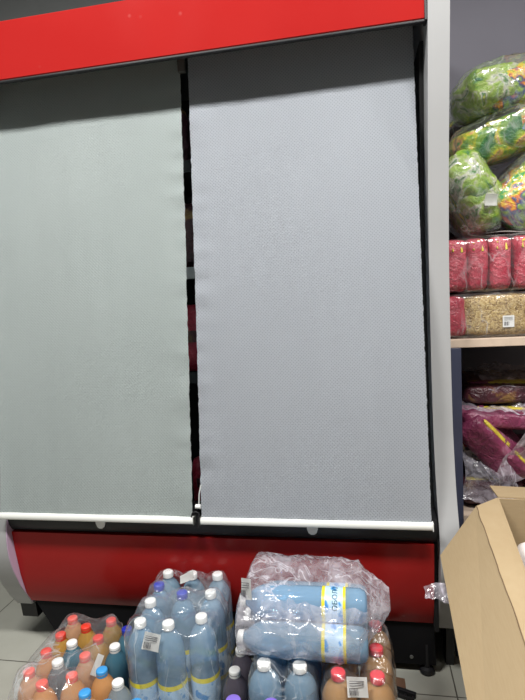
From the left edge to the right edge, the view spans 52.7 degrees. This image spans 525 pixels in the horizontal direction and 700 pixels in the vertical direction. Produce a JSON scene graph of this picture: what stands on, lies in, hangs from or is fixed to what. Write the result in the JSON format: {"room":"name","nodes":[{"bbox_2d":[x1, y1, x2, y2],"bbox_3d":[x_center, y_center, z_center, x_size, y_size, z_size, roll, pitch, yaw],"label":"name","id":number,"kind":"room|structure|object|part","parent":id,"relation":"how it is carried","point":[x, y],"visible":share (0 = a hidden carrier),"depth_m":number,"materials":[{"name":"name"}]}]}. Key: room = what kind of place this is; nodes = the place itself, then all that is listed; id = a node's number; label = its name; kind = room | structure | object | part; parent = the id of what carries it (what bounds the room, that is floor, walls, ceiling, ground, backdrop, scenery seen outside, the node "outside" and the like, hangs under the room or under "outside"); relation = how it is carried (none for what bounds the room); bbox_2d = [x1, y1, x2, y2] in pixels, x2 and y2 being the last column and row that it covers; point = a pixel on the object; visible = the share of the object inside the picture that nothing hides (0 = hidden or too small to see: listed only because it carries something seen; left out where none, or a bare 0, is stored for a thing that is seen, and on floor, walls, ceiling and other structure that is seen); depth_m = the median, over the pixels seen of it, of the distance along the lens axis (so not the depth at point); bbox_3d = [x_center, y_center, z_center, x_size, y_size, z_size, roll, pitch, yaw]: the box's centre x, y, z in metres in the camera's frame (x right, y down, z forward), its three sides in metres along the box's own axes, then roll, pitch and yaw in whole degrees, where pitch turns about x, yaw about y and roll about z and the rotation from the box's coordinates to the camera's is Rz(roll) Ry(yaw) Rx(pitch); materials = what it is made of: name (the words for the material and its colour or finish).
{"room":"convenience store","nodes":[
{"label":"convenience store","id":0,"kind":"room"},
{"bbox_2d":[0,0,123,20],"bbox_3d":[-0.032,-0.618,2.645,7.000,3.150,0.100,-2,6,11],"label":"wall","id":1,"kind":"structure","parent":0,"point":[9,9],"depth_m":2.66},
{"bbox_2d":[0,581,466,699],"bbox_3d":[-0.500,1.336,-0.207,7.000,0.050,6.100,-2,6,11],"label":"floor","id":2,"kind":"structure","parent":0,"point":[21,636],"depth_m":1.85,"materials":[{"name":"tile"}]},
{"bbox_2d":[17,667,40,699],"bbox_3d":[-0.648,1.013,1.498,0.074,0.235,0.074,-2,6,11],"label":"soda bottle","id":3,"kind":"object","parent":2,"relation":"on","point":[27,687],"visible":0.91,"depth_m":1.47,"materials":[{"name":"orange"}]},
{"bbox_2d":[31,678,57,699],"bbox_3d":[-0.591,1.015,1.448,0.074,0.235,0.074,-2,6,11],"label":"soda bottle","id":4,"kind":"object","parent":2,"relation":"on","point":[43,691],"visible":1,"depth_m":1.43,"materials":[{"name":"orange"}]},
{"bbox_2d":[35,647,56,678],"bbox_3d":[-0.633,1.003,1.579,0.074,0.235,0.074,-2,6,11],"label":"soda bottle","id":5,"kind":"object","parent":2,"relation":"on","point":[42,670],"visible":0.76,"depth_m":1.55,"materials":[{"name":"orange plastic"}]},
{"bbox_2d":[47,657,69,699],"bbox_3d":[-0.581,1.005,1.531,0.074,0.235,0.074,-2,6,11],"label":"soda bottle","id":6,"kind":"object","parent":2,"relation":"on","point":[56,678],"visible":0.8,"depth_m":1.50,"materials":[{"name":"white"}]},
{"bbox_2d":[51,631,68,656],"bbox_3d":[-0.619,0.994,1.654,0.074,0.235,0.074,-2,6,11],"label":"soda bottle","id":7,"kind":"object","parent":2,"relation":"on","point":[60,642],"visible":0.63,"depth_m":1.63,"materials":[{"name":"orange"}]},
{"bbox_2d":[8,613,120,696],"bbox_3d":[-0.569,0.991,1.585,0.230,0.244,0.372,-2,6,11],"label":"film","id":8,"kind":"object","parent":2,"relation":"on","point":[79,613],"visible":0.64,"depth_m":1.54,"materials":[{"name":"clear plastic"}]},
{"bbox_2d":[90,653,103,676],"bbox_3d":[-0.474,0.903,1.517,0.020,0.048,0.041,0,7,30],"label":"sticker","id":9,"kind":"object","parent":8,"relation":"attached to","point":[99,659],"visible":0.88,"depth_m":1.52,"materials":[{"name":"white paper"}]},
{"bbox_2d":[60,671,85,699],"bbox_3d":[-0.519,1.008,1.471,0.074,0.235,0.074,-2,6,11],"label":"soda bottle","id":10,"kind":"object","parent":2,"relation":"on","point":[73,685],"visible":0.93,"depth_m":1.45,"materials":[{"name":"orange"}]},
{"bbox_2d":[62,639,83,670],"bbox_3d":[-0.569,0.996,1.612,0.074,0.235,0.074,-2,6,11],"label":"soda bottle","id":11,"kind":"object","parent":2,"relation":"on","point":[71,658],"visible":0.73,"depth_m":1.58,"materials":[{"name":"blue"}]},
{"bbox_2d":[64,615,81,639],"bbox_3d":[-0.611,0.984,1.735,0.074,0.235,0.074,-2,6,11],"label":"soda bottle","id":12,"kind":"object","parent":2,"relation":"on","point":[73,628],"visible":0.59,"depth_m":1.71,"materials":[{"name":"orange plastic"}]},
{"bbox_2d":[75,651,95,688],"bbox_3d":[-0.509,0.999,1.551,0.074,0.235,0.074,-2,6,11],"label":"soda bottle","id":13,"kind":"object","parent":2,"relation":"on","point":[85,665],"visible":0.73,"depth_m":1.52,"materials":[{"name":"orange"}]},
{"bbox_2d":[77,623,95,650],"bbox_3d":[-0.552,0.986,1.688,0.074,0.235,0.074,-2,6,11],"label":"soda bottle","id":14,"kind":"object","parent":2,"relation":"on","point":[85,638],"visible":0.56,"depth_m":1.66,"materials":[{"name":"orange plastic"}]},
{"bbox_2d":[78,688,95,699],"bbox_3d":[-0.460,1.012,1.403,0.074,0.235,0.074,-2,6,11],"label":"soda bottle","id":15,"kind":"object","parent":2,"relation":"on","point":[85,693],"visible":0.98,"depth_m":1.39,"materials":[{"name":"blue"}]},
{"bbox_2d":[89,634,108,665],"bbox_3d":[-0.495,0.989,1.628,0.074,0.235,0.074,-2,6,11],"label":"soda bottle","id":16,"kind":"object","parent":2,"relation":"on","point":[99,645],"visible":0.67,"depth_m":1.60,"materials":[{"name":"orange plastic"}]},
{"bbox_2d":[91,666,113,699],"bbox_3d":[-0.440,1.002,1.485,0.074,0.235,0.074,-2,6,11],"label":"soda bottle","id":17,"kind":"object","parent":2,"relation":"on","point":[101,687],"visible":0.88,"depth_m":1.46,"materials":[{"name":"orange plastic"}]},
{"bbox_2d":[102,617,121,645],"bbox_3d":[-0.479,0.979,1.712,0.074,0.235,0.074,-2,6,11],"label":"soda bottle","id":18,"kind":"object","parent":2,"relation":"on","point":[114,634],"visible":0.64,"depth_m":1.69,"materials":[{"name":"orange plastic"}]},
{"bbox_2d":[104,642,130,691],"bbox_3d":[-0.432,0.991,1.584,0.074,0.235,0.074,-2,6,11],"label":"soda bottle","id":19,"kind":"object","parent":2,"relation":"on","point":[115,661],"visible":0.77,"depth_m":1.56,"materials":[{"name":"teal plastic"}]},
{"bbox_2d":[107,677,132,699],"bbox_3d":[-0.382,1.004,1.435,0.074,0.235,0.074,-2,6,11],"label":"soda bottle","id":20,"kind":"object","parent":2,"relation":"on","point":[119,691],"visible":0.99,"depth_m":1.41,"materials":[{"name":"white"}]},
{"bbox_2d":[118,625,131,657],"bbox_3d":[-0.416,0.981,1.663,0.074,0.235,0.074,-2,6,11],"label":"soda bottle","id":21,"kind":"object","parent":2,"relation":"on","point":[128,631],"visible":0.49,"depth_m":1.64,"materials":[{"name":"blue"}]},
{"bbox_2d":[128,617,158,699],"bbox_3d":[-0.332,0.931,1.497,0.083,0.362,0.083,-2,6,11],"label":"water bottle","id":22,"kind":"object","parent":2,"relation":"on","point":[146,687],"visible":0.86,"depth_m":1.46,"materials":[{"name":"blue plastic"}]},
{"bbox_2d":[140,597,164,634],"bbox_3d":[-0.323,0.920,1.592,0.083,0.362,0.083,-5,7,-19],"label":"water bottle","id":23,"kind":"object","parent":2,"relation":"on","point":[152,622],"visible":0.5,"depth_m":1.56,"materials":[{"name":"blue plastic"}]},
{"bbox_2d":[151,581,173,618],"bbox_3d":[-0.314,0.910,1.679,0.083,0.362,0.083,2,8,40],"label":"water bottle","id":24,"kind":"object","parent":2,"relation":"on","point":[165,603],"visible":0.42,"depth_m":1.65,"materials":[{"name":"blue"}]},
{"bbox_2d":[162,569,180,603],"bbox_3d":[-0.299,0.901,1.751,0.083,0.362,0.083,-3,6,0],"label":"water bottle","id":25,"kind":"object","parent":2,"relation":"on","point":[171,583],"visible":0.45,"depth_m":1.72,"materials":[{"name":"blue"}]},
{"bbox_2d":[156,619,188,699],"bbox_3d":[-0.250,0.928,1.480,0.083,0.362,0.083,-7,7,-29],"label":"water bottle","id":26,"kind":"object","parent":2,"relation":"on","point":[171,665],"visible":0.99,"depth_m":1.44,"materials":[{"name":"blue plastic"}]},
{"bbox_2d":[124,586,231,699],"bbox_3d":[-0.242,0.913,1.556,0.281,0.369,0.264,-2,6,11],"label":"film","id":27,"kind":"object","parent":2,"relation":"on","point":[133,616],"visible":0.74,"depth_m":1.51,"materials":[{"name":"white"}]},
{"bbox_2d":[141,631,160,652],"bbox_3d":[-0.300,0.789,1.429,0.051,0.045,0.022,-1,7,17],"label":"sticker","id":28,"kind":"object","parent":27,"relation":"attached to","point":[151,641],"visible":1,"depth_m":1.43,"materials":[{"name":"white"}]},
{"bbox_2d":[180,570,193,583],"bbox_3d":[-0.237,0.713,1.667,0.052,0.036,0.022,-3,6,5],"label":"sticker","id":29,"kind":"object","parent":27,"relation":"on","point":[188,576],"visible":1,"depth_m":1.67,"materials":[{"name":"white paper"}]},
{"bbox_2d":[171,589,196,699],"bbox_3d":[-0.234,0.911,1.625,0.083,0.362,0.083,0,7,30],"label":"water bottle","id":30,"kind":"object","parent":2,"relation":"on","point":[183,605],"visible":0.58,"depth_m":1.59,"materials":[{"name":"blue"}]},
{"bbox_2d":[145,568,234,660],"bbox_3d":[-0.226,0.896,1.692,0.264,0.368,0.173,-2,6,11],"label":"film","id":31,"kind":"object","parent":2,"relation":"on","point":[168,568],"visible":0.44,"depth_m":1.70,"materials":[{"name":"white"}]},
{"bbox_2d":[183,570,205,612],"bbox_3d":[-0.218,0.898,1.733,0.083,0.362,0.083,-9,8,-40],"label":"water bottle","id":32,"kind":"object","parent":2,"relation":"on","point":[194,595],"visible":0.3,"depth_m":1.69,"materials":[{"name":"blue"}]},
{"bbox_2d":[189,612,221,699],"bbox_3d":[-0.162,0.920,1.503,0.083,0.362,0.083,-1,7,20],"label":"water bottle","id":33,"kind":"object","parent":2,"relation":"on","point":[203,642],"visible":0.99,"depth_m":1.47,"materials":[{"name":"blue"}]},
{"bbox_2d":[199,588,228,699],"bbox_3d":[-0.147,0.907,1.620,0.083,0.362,0.083,-4,6,-10],"label":"water bottle","id":34,"kind":"object","parent":2,"relation":"on","point":[212,606],"visible":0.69,"depth_m":1.59,"materials":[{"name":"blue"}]},
{"bbox_2d":[208,571,234,667],"bbox_3d":[-0.135,0.895,1.720,0.083,0.362,0.083,-2,6,10],"label":"water bottle","id":35,"kind":"object","parent":2,"relation":"on","point":[218,583],"visible":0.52,"depth_m":1.69,"materials":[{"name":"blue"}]},
{"bbox_2d":[0,0,458,676],"bbox_3d":[-0.143,-0.067,2.044,1.555,2.200,0.944,-2,6,11],"label":"fridge","id":36,"kind":"object","parent":2,"relation":"on","point":[316,410],"visible":1,"depth_m":1.65,"materials":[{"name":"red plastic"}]},
{"bbox_3d":[-0.874,-0.119,2.190,0.070,2.045,0.910,-2,6,11],"label":"panel","id":37,"kind":"part","parent":36,"relation":"part of","materials":[{"name":"grey plastic"}]},
{"bbox_2d":[0,60,192,516],"bbox_3d":[-0.576,-0.218,1.741,0.681,1.504,0.204,-2,6,11],"label":"blind","id":38,"kind":"object","parent":36,"relation":"hanging from","point":[95,403],"depth_m":1.74,"materials":[{"name":"fabric"}]},
{"bbox_2d":[181,108,190,159],"bbox_3d":[-0.312,-0.748,1.880,0.110,0.210,0.064,-2,6,11],"label":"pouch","id":39,"kind":"object","parent":36,"relation":"on","point":[186,148],"visible":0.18,"depth_m":1.86,"materials":[{"name":"plastic"}]},
{"bbox_2d":[183,172,191,196],"bbox_3d":[-0.158,-0.659,2.043,1.400,0.018,0.490,-2,6,11],"label":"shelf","id":40,"kind":"object","parent":36,"relation":"attached to","point":[187,178],"depth_m":2.06,"materials":[{"name":"black metal"}]},
{"bbox_3d":[-0.203,-0.629,1.799,1.400,0.040,0.010,-2,6,11],"label":"price rail","id":41,"kind":"part","parent":36,"relation":"part of","materials":[{"name":"black plastic"}]},
{"bbox_2d":[185,203,193,266],"bbox_3d":[-0.265,-0.406,1.913,0.121,0.240,0.063,-2,6,11],"label":"pouch","id":42,"kind":"object","parent":36,"relation":"on","point":[188,207],"visible":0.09,"depth_m":1.88,"materials":[{"name":"plastic"}]},
{"bbox_3d":[-0.183,-0.272,1.839,1.400,0.040,0.010,-2,6,11],"label":"price rail","id":43,"kind":"part","parent":36,"relation":"part of","materials":[{"name":"grey plastic"}]},
{"bbox_2d":[187,305,197,370],"bbox_3d":[-0.244,-0.044,1.953,0.120,0.247,0.064,-2,6,11],"label":"pouch","id":44,"kind":"object","parent":36,"relation":"on","point":[191,309],"visible":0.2,"depth_m":1.93,"materials":[{"name":"red plastic"}]},
{"bbox_2d":[191,473,194,500],"bbox_3d":[-0.092,0.717,2.131,1.428,0.260,0.640,-2,6,11],"label":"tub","id":45,"kind":"object","parent":36,"relation":"in","point":[193,499],"depth_m":2.21,"materials":[{"name":"plastic"}]},
{"bbox_3d":[-0.162,0.096,1.879,1.400,0.040,0.010,-2,6,11],"label":"price rail","id":46,"kind":"part","parent":36,"relation":"part of","materials":[{"name":"black plastic"}]},
{"bbox_2d":[192,456,200,500],"bbox_3d":[-0.205,0.499,2.012,0.120,0.198,0.064,-2,6,11],"label":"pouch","id":47,"kind":"object","parent":36,"relation":"on","point":[196,470],"visible":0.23,"depth_m":2.00,"materials":[{"name":"red plastic"}]},
{"bbox_3d":[-0.201,0.459,1.656,0.020,0.073,0.020,-2,6,11],"label":"blind cord","id":48,"kind":"part","parent":36,"relation":"part of","materials":[{"name":"white plastic"}]},
{"bbox_3d":[-0.259,-0.948,1.563,1.426,0.173,0.040,-2,6,11],"label":"canopy trim","id":49,"kind":"part","parent":36,"relation":"part of","materials":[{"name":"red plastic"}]},
{"bbox_3d":[-0.163,0.747,1.776,1.410,0.294,0.097,-2,6,11],"label":"panel","id":50,"kind":"part","parent":36,"relation":"part of","materials":[{"name":"red paint"}]},
{"bbox_3d":[-0.135,0.961,1.832,1.406,0.146,0.028,-2,6,11],"label":"kick panel","id":51,"kind":"part","parent":36,"relation":"part of","materials":[{"name":"black metal"}]},
{"bbox_2d":[180,26,413,100],"bbox_3d":[-0.199,-1.058,1.904,1.428,0.035,0.704,-2,6,11],"label":"shadow","id":52,"kind":"object","parent":36,"relation":"attached to","point":[184,90],"depth_m":2.11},
{"bbox_2d":[188,26,431,521],"bbox_3d":[0.124,-0.243,1.609,0.694,1.504,0.202,-2,6,11],"label":"blind","id":53,"kind":"object","parent":36,"relation":"hanging from","point":[308,248],"depth_m":1.61,"materials":[{"name":"fabric"}]},
{"bbox_3d":[0.591,-0.172,1.913,0.057,2.045,0.910,-2,6,11],"label":"panel","id":54,"kind":"part","parent":36,"relation":"part of","materials":[{"name":"grey plastic"}]},
{"bbox_2d":[226,694,240,699],"bbox_3d":[-0.060,0.968,1.252,0.087,0.311,0.087,-2,6,11],"label":"water bottle","id":55,"kind":"object","parent":2,"relation":"on","point":[233,696],"visible":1,"depth_m":1.24,"materials":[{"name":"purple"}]},
{"bbox_2d":[223,666,248,699],"bbox_3d":[-0.070,0.984,1.455,0.074,0.235,0.074,-2,6,11],"label":"soda bottle","id":56,"kind":"object","parent":2,"relation":"on","point":[235,683],"visible":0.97,"depth_m":1.43,"materials":[{"name":"black"}]},
{"bbox_2d":[230,645,254,683],"bbox_3d":[-0.056,0.974,1.539,0.074,0.235,0.074,-2,6,11],"label":"soda bottle","id":57,"kind":"object","parent":2,"relation":"on","point":[243,660],"visible":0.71,"depth_m":1.51,"materials":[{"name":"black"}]},
{"bbox_2d":[248,657,282,699],"bbox_3d":[0.012,0.945,1.351,0.087,0.327,0.087,-2,6,11],"label":"water bottle","id":58,"kind":"object","parent":2,"relation":"on","point":[265,682],"visible":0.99,"depth_m":1.32,"materials":[{"name":"blue"}]},
{"bbox_2d":[256,655,287,699],"bbox_3d":[0.029,0.933,1.445,0.087,0.327,0.087,-2,6,11],"label":"plastic wrap","id":59,"kind":"object","parent":2,"relation":"on","point":[282,671],"visible":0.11,"depth_m":1.40,"materials":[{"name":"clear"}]},
{"bbox_2d":[248,653,323,699],"bbox_3d":[0.074,0.927,1.435,0.192,0.329,0.292,-2,6,11],"label":"film","id":60,"kind":"object","parent":2,"relation":"on","point":[252,663],"visible":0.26,"depth_m":1.35,"materials":[{"name":"white"}]},
{"bbox_2d":[284,660,318,699],"bbox_3d":[0.102,0.942,1.334,0.087,0.327,0.087,-2,6,11],"label":"water bottle","id":61,"kind":"object","parent":2,"relation":"on","point":[300,684],"visible":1,"depth_m":1.30,"materials":[{"name":"blue plastic"}]},
{"bbox_2d":[289,660,321,699],"bbox_3d":[0.119,0.930,1.428,0.087,0.327,0.087,-2,6,11],"label":"water bottle","id":62,"kind":"object","parent":2,"relation":"on","point":[311,668],"visible":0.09,"depth_m":1.39,"materials":[{"name":"plastic"}]},
{"bbox_2d":[322,667,356,699],"bbox_3d":[0.192,0.940,1.302,0.087,0.327,0.087,-2,6,11],"label":"bottle","id":63,"kind":"object","parent":2,"relation":"on","point":[335,688],"visible":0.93,"depth_m":1.27,"materials":[{"name":"orange plastic"}]},
{"bbox_2d":[324,663,358,699],"bbox_3d":[0.210,0.928,1.398,0.087,0.327,0.087,-2,6,11],"label":"bottle","id":64,"kind":"object","parent":2,"relation":"on","point":[351,667],"visible":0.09,"depth_m":1.36,"materials":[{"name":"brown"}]},
{"bbox_2d":[321,619,397,699],"bbox_3d":[0.256,0.922,1.389,0.192,0.329,0.292,-2,6,11],"label":"film","id":65,"kind":"object","parent":2,"relation":"on","point":[393,660],"visible":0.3,"depth_m":1.38,"materials":[{"name":"clear plastic"}]},
{"bbox_2d":[245,607,367,630],"bbox_3d":[0.118,0.735,1.454,0.336,0.088,0.088,-2,6,11],"label":"water bottle","id":66,"kind":"object","parent":65,"relation":"on","point":[250,616],"visible":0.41,"depth_m":1.45,"materials":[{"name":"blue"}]},
{"bbox_2d":[239,584,367,623],"bbox_3d":[0.106,0.668,1.402,0.336,0.089,0.088,-2,6,11],"label":"water bottle","id":67,"kind":"object","parent":66,"relation":"on","point":[307,603],"visible":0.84,"depth_m":1.37,"materials":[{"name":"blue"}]},
{"bbox_2d":[235,552,389,664],"bbox_3d":[0.140,0.697,1.454,0.419,0.173,0.343,-2,6,11],"label":"plastic bag","id":68,"kind":"object","parent":66,"relation":"on","point":[279,563],"visible":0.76,"depth_m":1.49,"materials":[{"name":"white"}]},
{"bbox_2d":[241,578,251,599],"bbox_3d":[-0.045,0.627,1.388,0.018,0.058,0.053,-9,9,-42],"label":"sticker","id":69,"kind":"object","parent":68,"relation":"attached to","point":[245,583],"visible":1,"depth_m":1.39,"materials":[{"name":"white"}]},
{"bbox_2d":[237,620,368,663],"bbox_3d":[0.101,0.746,1.360,0.336,0.088,0.088,-2,6,11],"label":"water bottle","id":70,"kind":"object","parent":68,"relation":"in","point":[330,642],"visible":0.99,"depth_m":1.33,"materials":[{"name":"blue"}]},
{"bbox_2d":[253,580,367,610],"bbox_3d":[0.135,0.724,1.548,0.336,0.088,0.088,-2,6,11],"label":"water bottle","id":71,"kind":"object","parent":68,"relation":"on","point":[289,582],"visible":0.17,"depth_m":1.54,"materials":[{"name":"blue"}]},
{"bbox_2d":[346,676,368,697],"bbox_3d":[0.222,0.789,1.241,0.050,0.041,0.024,-2,6,11],"label":"sticker","id":72,"kind":"object","parent":65,"relation":"attached to","point":[357,687],"visible":1,"depth_m":1.24,"materials":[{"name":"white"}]},
{"bbox_2d":[360,643,394,694],"bbox_3d":[0.301,0.925,1.381,0.087,0.327,0.087,-2,6,11],"label":"bottle","id":73,"kind":"object","parent":2,"relation":"on","point":[377,659],"visible":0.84,"depth_m":1.35,"materials":[{"name":"brown plastic"}]},
{"bbox_2d":[360,670,395,699],"bbox_3d":[0.283,0.937,1.285,0.087,0.327,0.087,-2,6,11],"label":"bottle","id":74,"kind":"object","parent":2,"relation":"on","point":[378,689],"visible":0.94,"depth_m":1.25,"materials":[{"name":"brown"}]},
{"bbox_2d":[368,620,392,666],"bbox_3d":[0.319,0.913,1.476,0.087,0.327,0.087,-2,6,11],"label":"bottle","id":75,"kind":"object","parent":2,"relation":"on","point":[380,637],"visible":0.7,"depth_m":1.44,"materials":[{"name":"brown"}]},
{"bbox_2d":[395,677,405,688],"bbox_3d":[0.411,1.043,1.665,0.075,0.010,0.050,-2,6,11],"label":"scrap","id":76,"kind":"object","parent":2,"relation":"on","point":[400,681],"visible":0.36,"depth_m":1.67,"materials":[{"name":"brown cardboard"}]},
{"bbox_2d":[395,686,415,699],"bbox_3d":[0.414,1.048,1.627,0.110,0.016,0.028,0,7,31],"label":"rail","id":77,"kind":"object","parent":2,"relation":"on","point":[402,693],"visible":0.49,"depth_m":1.61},
{"bbox_2d":[440,485,524,699],"bbox_3d":[0.764,0.778,1.114,0.713,0.625,1.099,-1,7,17],"label":"cardboard box","id":78,"kind":"object","parent":2,"relation":"on","point":[483,567],"visible":1,"depth_m":1.14,"materials":[{"name":"beige cardboard"}]},
{"bbox_2d":[426,583,448,602],"bbox_3d":[0.449,0.612,1.339,0.078,0.040,0.036,-2,6,11],"label":"scrap","id":79,"kind":"object","parent":78,"relation":"attached to","point":[442,586],"visible":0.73,"depth_m":1.34,"materials":[{"name":"white"}]},
{"bbox_2d":[517,542,524,563],"bbox_3d":[0.729,0.781,1.440,0.082,0.535,0.082,-2,6,11],"label":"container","id":80,"kind":"object","parent":78,"relation":"in","point":[521,547],"visible":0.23,"depth_m":1.40,"materials":[{"name":"plastic"}]},
{"bbox_2d":[449,0,524,655],"bbox_3d":[1.109,-0.321,1.871,0.972,2.600,0.670,-2,6,11],"label":"shelving unit","id":81,"kind":"object","parent":2,"relation":"on","point":[481,31],"visible":0.17,"depth_m":2.12,"materials":[{"name":"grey metal"}]},
{"bbox_2d":[449,227,497,294],"bbox_3d":[0.781,-0.320,2.036,0.214,0.302,0.210,-2,6,11],"label":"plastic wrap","id":82,"kind":"object","parent":81,"relation":"on","point":[451,236],"visible":0.03,"depth_m":1.94,"materials":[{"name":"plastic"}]},
{"bbox_2d":[449,115,501,142],"bbox_3d":[0.785,-0.827,2.051,0.245,0.253,0.253,-4,6,-3],"label":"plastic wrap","id":83,"kind":"object","parent":81,"relation":"on","point":[455,130],"visible":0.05,"depth_m":1.95,"materials":[{"name":"plastic"}]},
{"bbox_3d":[1.168,-0.359,2.190,0.972,2.600,0.018,-2,6,11],"label":"panel","id":84,"kind":"part","parent":81,"relation":"part of","materials":[{"name":"grey metal"}]},
{"bbox_2d":[450,289,524,337],"bbox_3d":[0.849,-0.131,1.773,0.526,0.145,0.315,-2,6,11],"label":"film","id":85,"kind":"object","parent":81,"relation":"on","point":[470,336],"visible":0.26,"depth_m":1.70,"materials":[{"name":"white"}]},
{"bbox_2d":[450,291,524,335],"bbox_3d":[0.758,-0.125,1.790,0.460,0.138,0.295,-2,6,11],"label":"bag","id":86,"kind":"object","parent":81,"relation":"on","point":[494,313],"visible":0.7,"depth_m":1.66,"materials":[{"name":"beige plastic"}]},
{"bbox_2d":[454,233,524,292],"bbox_3d":[0.837,-0.288,1.741,0.528,0.180,0.281,-2,6,11],"label":"film","id":87,"kind":"object","parent":86,"relation":"on","point":[507,235],"visible":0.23,"depth_m":1.69,"materials":[{"name":"white"}]},
{"bbox_2d":[449,240,466,292],"bbox_3d":[0.631,-0.277,1.775,0.079,0.167,0.255,-2,6,11],"label":"packet","id":88,"kind":"object","parent":87,"relation":"in","point":[457,248],"visible":0.55,"depth_m":1.66,"materials":[{"name":"red plastic"}]},
{"bbox_2d":[449,149,502,240],"bbox_3d":[0.678,-0.507,1.758,0.240,0.285,0.276,-3,6,5],"label":"snack bag","id":89,"kind":"object","parent":87,"relation":"on","point":[474,190],"visible":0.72,"depth_m":1.65,"materials":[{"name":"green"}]},
{"bbox_2d":[449,102,524,171],"bbox_3d":[0.815,-0.708,1.762,0.422,0.225,0.291,-1,7,16],"label":"snack bag","id":90,"kind":"object","parent":89,"relation":"on","point":[501,140],"visible":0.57,"depth_m":1.68,"materials":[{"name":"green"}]},
{"bbox_2d":[449,53,524,127],"bbox_3d":[0.816,-0.865,1.762,0.393,0.203,0.291,-3,6,5],"label":"snack bag","id":91,"kind":"object","parent":90,"relation":"on","point":[486,90],"visible":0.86,"depth_m":1.67,"materials":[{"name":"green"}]},
{"bbox_2d":[464,238,487,290],"bbox_3d":[0.690,-0.280,1.763,0.078,0.166,0.253,-2,6,11],"label":"packet","id":92,"kind":"object","parent":87,"relation":"in","point":[476,248],"visible":0.66,"depth_m":1.65,"materials":[{"name":"red plastic"}]},
{"bbox_2d":[483,237,510,289],"bbox_3d":[0.758,-0.283,1.750,0.079,0.168,0.252,-2,6,11],"label":"packet","id":93,"kind":"object","parent":87,"relation":"in","point":[499,248],"visible":0.66,"depth_m":1.63,"materials":[{"name":"red plastic"}]},
{"bbox_2d":[483,231,524,234],"bbox_3d":[0.779,-0.375,1.690,0.130,0.011,0.090,-2,6,11],"label":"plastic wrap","id":94,"kind":"object","parent":87,"relation":"on","point":[497,231],"visible":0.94,"depth_m":1.69,"materials":[{"name":"clear plastic"}]},
{"bbox_2d":[494,152,524,231],"bbox_3d":[0.870,-0.525,1.703,0.305,0.290,0.260,-1,7,18],"label":"snack bag","id":95,"kind":"object","parent":87,"relation":"on","point":[511,200],"visible":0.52,"depth_m":1.64,"materials":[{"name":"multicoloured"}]},
{"bbox_2d":[509,235,524,288],"bbox_3d":[0.830,-0.284,1.736,0.078,0.167,0.253,-2,6,11],"label":"packet","id":96,"kind":"object","parent":87,"relation":"in","point":[517,242],"visible":0.56,"depth_m":1.63,"materials":[{"name":"red plastic"}]},
{"bbox_2d":[466,450,517,500],"bbox_3d":[0.744,0.422,1.749,0.185,0.234,0.067,-2,6,11],"label":"sheet","id":97,"kind":"object","parent":81,"relation":"on","point":[468,452],"visible":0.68,"depth_m":1.75,"materials":[{"name":"white"}]},
{"bbox_2d":[463,462,522,503],"bbox_3d":[0.791,0.471,1.887,0.202,0.095,0.242,-3,6,5],"label":"pack","id":98,"kind":"object","parent":81,"relation":"on","point":[474,488],"visible":0.41,"depth_m":1.79,"materials":[{"name":"plastic"}]},
{"bbox_2d":[462,404,524,483],"bbox_3d":[0.780,0.312,1.784,0.251,0.266,0.167,-2,6,8],"label":"pack","id":99,"kind":"object","parent":98,"relation":"on","point":[490,444],"visible":0.68,"depth_m":1.72,"materials":[{"name":"purple plastic"}]},
{"bbox_2d":[494,441,524,483],"bbox_3d":[0.917,0.269,1.686,0.354,0.324,0.046,-3,6,4],"label":"sheet","id":100,"kind":"object","parent":99,"relation":"on","point":[522,443],"visible":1,"depth_m":1.71,"materials":[{"name":"white"}]},
{"bbox_3d":[0.799,0.286,1.967,0.202,0.084,0.280,4,13,10],"label":"pack","id":101,"kind":"object","parent":98,"relation":"on","visible":0},
{"bbox_2d":[462,400,524,429],"bbox_3d":[0.811,0.210,1.883,0.262,0.073,0.341,0,7,10],"label":"pack","id":102,"kind":"object","parent":101,"relation":"on","point":[500,419],"visible":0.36,"depth_m":1.73,"materials":[{"name":"purple plastic"}]},
{"bbox_2d":[461,370,524,403],"bbox_3d":[0.877,0.128,1.922,0.361,0.078,0.360,-1,7,8],"label":"pack","id":103,"kind":"object","parent":102,"relation":"on","point":[477,390],"visible":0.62,"depth_m":1.78,"materials":[{"name":"plastic"}]},
{"bbox_2d":[469,363,524,386],"bbox_3d":[0.917,0.086,1.871,0.313,0.054,0.316,-2,6,11],"label":"sheet","id":104,"kind":"object","parent":103,"relation":"on","point":[501,371],"visible":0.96,"depth_m":1.93,"materials":[{"name":"white"}]},
{"bbox_2d":[462,399,524,414],"bbox_3d":[0.869,0.177,1.806,0.419,0.076,0.247,-2,6,11],"label":"sheet","id":105,"kind":"object","parent":102,"relation":"on","point":[501,407],"visible":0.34,"depth_m":1.73,"materials":[{"name":"white"}]},
{"bbox_2d":[497,226,524,291],"bbox_3d":[0.996,-0.328,1.995,0.212,0.301,0.208,-2,6,11],"label":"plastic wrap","id":106,"kind":"object","parent":81,"relation":"on","point":[502,228],"visible":0.06,"depth_m":1.93,"materials":[{"name":"plastic"}]},
{"bbox_2d":[516,434,524,484],"bbox_3d":[1.017,0.391,1.856,0.267,0.164,0.244,-3,6,5],"label":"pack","id":107,"kind":"object","parent":81,"relation":"on","point":[521,436],"visible":0.09,"depth_m":1.89,"materials":[{"name":"purple plastic"}]}
]}

